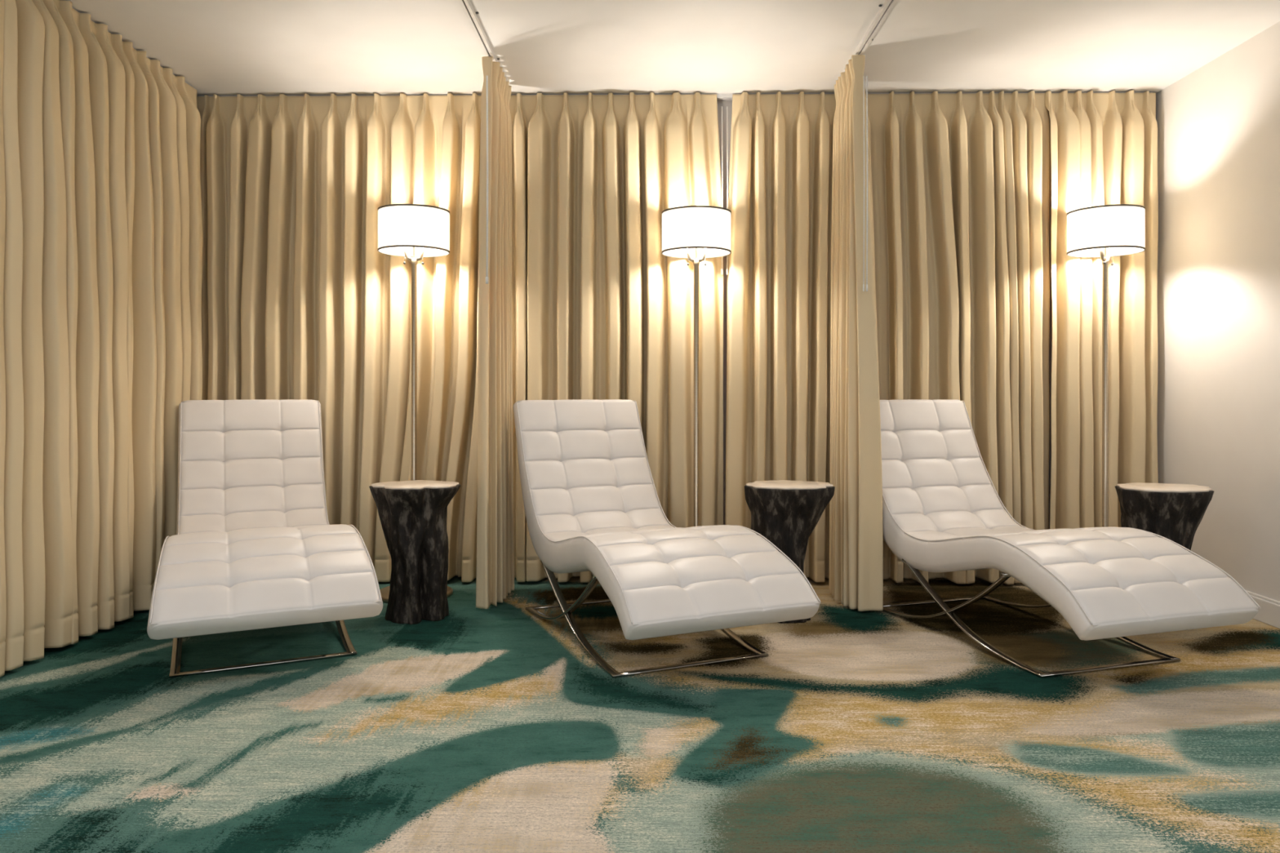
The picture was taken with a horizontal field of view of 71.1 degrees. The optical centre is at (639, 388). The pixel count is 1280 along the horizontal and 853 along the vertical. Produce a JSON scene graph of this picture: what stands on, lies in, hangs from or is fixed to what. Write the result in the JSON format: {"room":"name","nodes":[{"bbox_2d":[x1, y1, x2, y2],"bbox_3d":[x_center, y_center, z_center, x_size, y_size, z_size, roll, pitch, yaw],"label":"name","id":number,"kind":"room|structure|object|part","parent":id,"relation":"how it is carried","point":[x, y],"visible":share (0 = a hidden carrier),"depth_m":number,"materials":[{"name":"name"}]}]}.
{"room":"spa","nodes":[
{"label":"spa","id":0,"kind":"room"},
{"bbox_2d":[0,575,1279,852],"bbox_3d":[0.113,1.000,1.094,5.100,0.001,7.390,0,0,1],"label":"floor","id":1,"kind":"structure","parent":0,"point":[494,729],"depth_m":2.57,"materials":[{"name":"carpet"}]},
{"bbox_2d":[146,399,382,678],"bbox_3d":[-1.559,0.525,3.674,0.733,0.946,1.550,0,0,-26],"label":"chaise lounge","id":2,"kind":"object","parent":1,"relation":"on","point":[255,545],"visible":1,"depth_m":3.34,"materials":[{"name":"white leather"}]},
{"bbox_3d":[-1.789,0.866,3.470,0.032,0.264,0.814,0,0,-26],"label":"curved leg","id":3,"kind":"part","parent":2,"relation":"part of","materials":[{"name":"metal"}]},
{"bbox_3d":[-1.256,0.866,3.727,0.032,0.264,0.814,0,0,-26],"label":"curved leg","id":4,"kind":"part","parent":2,"relation":"part of","materials":[{"name":"metal"}]},
{"bbox_2d":[368,480,461,624],"bbox_3d":[-0.993,0.710,3.951,0.392,0.581,0.335,0,0,1],"label":"side table","id":5,"kind":"object","parent":1,"relation":"on","point":[413,514],"visible":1,"depth_m":3.85,"materials":[{"name":"black wood"}]},
{"bbox_2d":[377,204,453,602],"bbox_3d":[-1.094,0.070,4.340,0.368,1.861,0.368,0,0,-8],"label":"floor lamp","id":6,"kind":"object","parent":1,"relation":"on","point":[419,231],"visible":0.78,"depth_m":4.24,"materials":[{"name":"white fabric"}]},
{"bbox_2d":[403,246,411,261],"bbox_3d":[-1.120,-0.657,4.336,0.059,0.091,0.022,0,0,-8],"label":"bulb","id":7,"kind":"object","parent":6,"relation":"attached to","point":[405,248],"depth_m":4.33,"materials":[{"name":"white glass"}]},
{"bbox_3d":[-1.094,-0.761,4.340,0.336,0.192,0.336,0,0,-8],"label":"lamp shade","id":8,"kind":"part","parent":6,"relation":"part of","materials":[{"name":"white fabric"}]},
{"bbox_2d":[416,247,425,261],"bbox_3d":[-1.069,-0.657,4.344,0.059,0.091,0.022,0,0,-8],"label":"bulb","id":9,"kind":"object","parent":6,"relation":"attached to","point":[422,249],"depth_m":4.34,"materials":[{"name":"white glass"}]},
{"bbox_2d":[512,399,820,678],"bbox_3d":[-0.008,0.525,3.670,0.733,0.946,1.550,0,0,-24],"label":"chaise lounge","id":10,"kind":"object","parent":1,"relation":"on","point":[590,500],"visible":1,"depth_m":3.39,"materials":[{"name":"leather"}]},
{"bbox_3d":[-0.327,0.839,3.661,0.032,0.320,0.865,0,0,-24],"label":"curved leg","id":11,"kind":"part","parent":10,"relation":"part of","materials":[{"name":"metal"}]},
{"bbox_3d":[-0.245,0.866,3.474,0.032,0.264,0.814,0,0,-24],"label":"curved leg","id":12,"kind":"part","parent":10,"relation":"part of","materials":[{"name":"metal"}]},
{"bbox_3d":[0.297,0.866,3.714,0.032,0.264,0.814,0,0,-24],"label":"curved leg","id":13,"kind":"part","parent":10,"relation":"part of","materials":[{"name":"metal"}]},
{"bbox_2d":[662,205,731,526],"bbox_3d":[0.275,0.070,4.380,0.368,1.861,0.368,0,0,-5],"label":"floor lamp","id":14,"kind":"object","parent":1,"relation":"on","point":[695,233],"visible":0.82,"depth_m":4.28,"materials":[{"name":"white fabric"}]},
{"bbox_2d":[685,248,694,262],"bbox_3d":[0.249,-0.657,4.378,0.059,0.091,0.022,0,0,-5],"label":"bulb socket","id":15,"kind":"object","parent":14,"relation":"attached to","point":[688,251],"depth_m":4.37,"materials":[{"name":"silver metal"}]},
{"bbox_3d":[0.275,-0.761,4.380,0.336,0.192,0.336,0,0,-5],"label":"lamp shade","id":16,"kind":"part","parent":14,"relation":"part of","materials":[{"name":"white fabric"}]},
{"bbox_2d":[698,248,706,262],"bbox_3d":[0.301,-0.657,4.382,0.059,0.091,0.022,0,0,-5],"label":"bulb socket","id":17,"kind":"object","parent":14,"relation":"attached to","point":[704,251],"depth_m":4.37,"materials":[{"name":"silver metal"}]},
{"bbox_2d":[744,480,835,623],"bbox_3d":[0.655,0.710,3.949,0.393,0.581,0.339,0,0,1],"label":"side table","id":18,"kind":"object","parent":1,"relation":"on","point":[786,513],"visible":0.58,"depth_m":3.83,"materials":[{"name":"black wood"}]},
{"bbox_2d":[880,399,1261,678],"bbox_3d":[1.532,0.525,3.659,0.733,0.946,1.550,0,0,-18],"label":"chaise lounge","id":19,"kind":"object","parent":1,"relation":"on","point":[943,512],"visible":0.94,"depth_m":3.33,"materials":[{"name":"leather"}]},
{"bbox_3d":[1.214,0.839,3.685,0.032,0.320,0.865,0,0,-18],"label":"curved leg","id":20,"kind":"part","parent":19,"relation":"part of","materials":[{"name":"metal"}]},
{"bbox_3d":[1.275,0.866,3.490,0.032,0.264,0.814,0,0,-18],"label":"curved leg","id":21,"kind":"part","parent":19,"relation":"part of","materials":[{"name":"metal"}]},
{"bbox_3d":[1.777,0.839,3.864,0.032,0.320,0.865,0,0,-18],"label":"curved leg","id":22,"kind":"part","parent":19,"relation":"part of","materials":[{"name":"metal"}]},
{"bbox_3d":[1.839,0.866,3.669,0.032,0.264,0.814,0,0,-18],"label":"curved leg","id":23,"kind":"part","parent":19,"relation":"part of","materials":[{"name":"metal"}]},
{"bbox_2d":[1066,204,1145,527],"bbox_3d":[2.259,0.070,4.350,0.368,1.861,0.368,0,0,-39],"label":"floor lamp","id":24,"kind":"object","parent":1,"relation":"on","point":[1104,232],"visible":0.85,"depth_m":4.29,"materials":[{"name":"white fabric"}]},
{"bbox_2d":[1098,248,1106,261],"bbox_3d":[2.239,-0.657,4.333,0.059,0.091,0.022,0,0,-39],"label":"bulb socket","id":25,"kind":"object","parent":24,"relation":"attached to","point":[1102,251],"depth_m":4.32,"materials":[{"name":"silver metal"}]},
{"bbox_3d":[2.259,-0.761,4.350,0.336,0.192,0.336,0,0,-39],"label":"lamp shade","id":26,"kind":"part","parent":24,"relation":"part of","materials":[{"name":"white fabric"}]},
{"bbox_2d":[1106,247,1111,260],"bbox_3d":[2.279,-0.657,4.366,0.059,0.091,0.022,0,0,-39],"label":"bulb socket","id":27,"kind":"object","parent":24,"relation":"attached to","point":[1108,249],"depth_m":4.36,"materials":[{"name":"silver metal"}]},
{"bbox_2d":[1115,482,1213,551],"bbox_3d":[2.240,0.710,3.839,0.393,0.581,0.339,0,0,-8],"label":"side table","id":28,"kind":"object","parent":1,"relation":"on","point":[1173,512],"visible":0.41,"depth_m":3.72,"materials":[{"name":"black wood"}]},
{"bbox_2d":[65,0,1279,101],"bbox_3d":[0.113,-1.587,1.094,5.260,0.100,7.590,0,0,1],"label":"ceiling","id":29,"kind":"structure","parent":0,"point":[220,47],"depth_m":3.95,"materials":[{"name":"paint"}]},
{"bbox_2d":[71,7,194,88],"bbox_3d":[-2.305,-1.527,3.283,0.024,0.020,2.610,0,0,1],"label":"track","id":30,"kind":"object","parent":29,"relation":"attached to","point":[72,7],"visible":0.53,"depth_m":4.07,"materials":[{"name":"white metal"}]},
{"bbox_2d":[0,0,202,677],"bbox_3d":[-2.246,-0.271,3.297,0.151,2.517,2.581,0,0,1],"label":"drape","id":31,"kind":"object","parent":30,"relation":"hanging from","point":[101,220],"visible":0.89,"depth_m":3.56,"materials":[{"name":"fabric"}]},
{"bbox_2d":[458,0,506,80],"bbox_3d":[-0.709,-1.528,1.509,0.050,0.021,6.000,0,0,1],"label":"track","id":32,"kind":"object","parent":29,"relation":"attached to","point":[466,6],"visible":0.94,"depth_m":3.77,"materials":[{"name":"white metal"}]},
{"bbox_3d":[-0.727,-1.527,1.509,0.014,0.020,6.000,0,0,1],"label":"rail","id":33,"kind":"part","parent":32,"relation":"part of","materials":[{"name":"white metal"}]},
{"bbox_2d":[475,56,514,608],"bbox_3d":[-0.677,-0.260,4.257,0.108,2.495,0.510,0,0,4],"label":"drape","id":34,"kind":"object","parent":32,"relation":"hanging from","point":[495,570],"visible":1,"depth_m":4.11,"materials":[{"name":"fabric"}]},
{"bbox_2d":[196,92,1142,98],"bbox_3d":[0.152,-1.527,4.684,5.010,0.020,0.024,0,0,1],"label":"track","id":35,"kind":"object","parent":29,"relation":"attached to","point":[718,95],"visible":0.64,"depth_m":4.67,"materials":[{"name":"white metal"}]},
{"bbox_2d":[196,93,481,582],"bbox_3d":[-1.527,-0.271,4.635,1.638,2.517,0.166,0,0,1],"label":"drape","id":36,"kind":"object","parent":35,"relation":"hanging from","point":[300,300],"visible":0.71,"depth_m":4.60,"materials":[{"name":"fabric"}]},
{"bbox_2d":[509,92,728,582],"bbox_3d":[-0.116,-0.271,4.618,1.143,2.517,0.160,0,0,1],"label":"drape","id":37,"kind":"object","parent":35,"relation":"hanging from","point":[599,312],"visible":0.67,"depth_m":4.57,"materials":[{"name":"fabric"}]},
{"bbox_2d":[724,91,835,582],"bbox_3d":[0.769,-0.271,4.606,0.671,2.517,0.171,0,0,1],"label":"drape","id":38,"kind":"object","parent":35,"relation":"hanging from","point":[779,277],"visible":0.69,"depth_m":4.57,"materials":[{"name":"fabric"}]},
{"bbox_2d":[865,90,1049,584],"bbox_3d":[1.617,-0.271,4.597,0.990,2.517,0.161,0,0,1],"label":"drape","id":39,"kind":"object","parent":35,"relation":"hanging from","point":[960,182],"visible":0.7,"depth_m":4.55,"materials":[{"name":"fabric"}]},
{"bbox_2d":[1044,89,1158,528],"bbox_3d":[2.370,-0.271,4.589,0.593,2.517,0.158,0,0,1],"label":"drape","id":40,"kind":"object","parent":35,"relation":"hanging from","point":[1104,146],"visible":0.69,"depth_m":4.54,"materials":[{"name":"fabric"}]},
{"bbox_2d":[837,0,897,79],"bbox_3d":[0.963,-1.528,1.488,0.065,0.021,6.000,0,0,1],"label":"track","id":41,"kind":"object","parent":29,"relation":"attached to","point":[887,6],"visible":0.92,"depth_m":3.76,"materials":[{"name":"white metal"}]},
{"bbox_2d":[828,54,883,611],"bbox_3d":[0.981,-0.260,4.201,0.160,2.495,0.507,0,0,-6],"label":"drape","id":42,"kind":"object","parent":41,"relation":"hanging from","point":[855,505],"visible":0.99,"depth_m":4.04,"materials":[{"name":"fabric"}]},
{"bbox_3d":[0.973,-1.527,1.488,0.014,0.020,6.000,0,0,1],"label":"rail","id":43,"kind":"part","parent":41,"relation":"part of","materials":[{"name":"white metal"}]},
{"bbox_2d":[716,101,1051,528],"bbox_3d":[0.159,-0.269,4.838,5.260,2.537,0.100,0,0,1],"label":"wall","id":44,"kind":"structure","parent":0,"point":[724,104],"depth_m":4.79,"materials":[{"name":"paint"}]},
{"bbox_2d":[1155,21,1279,601],"bbox_3d":[2.693,-0.269,1.062,0.100,2.537,7.390,0,0,1],"label":"wall","id":45,"kind":"structure","parent":0,"point":[1219,124],"depth_m":4.10,"materials":[{"name":"paint"}]},
{"bbox_2d":[1242,589,1279,628],"bbox_3d":[2.635,0.945,1.063,0.016,0.110,7.390,0,0,1],"label":"baseboard","id":46,"kind":"structure","parent":45,"relation":"attached to","point":[1269,612],"depth_m":3.80,"materials":[{"name":"paint"}]}
]}

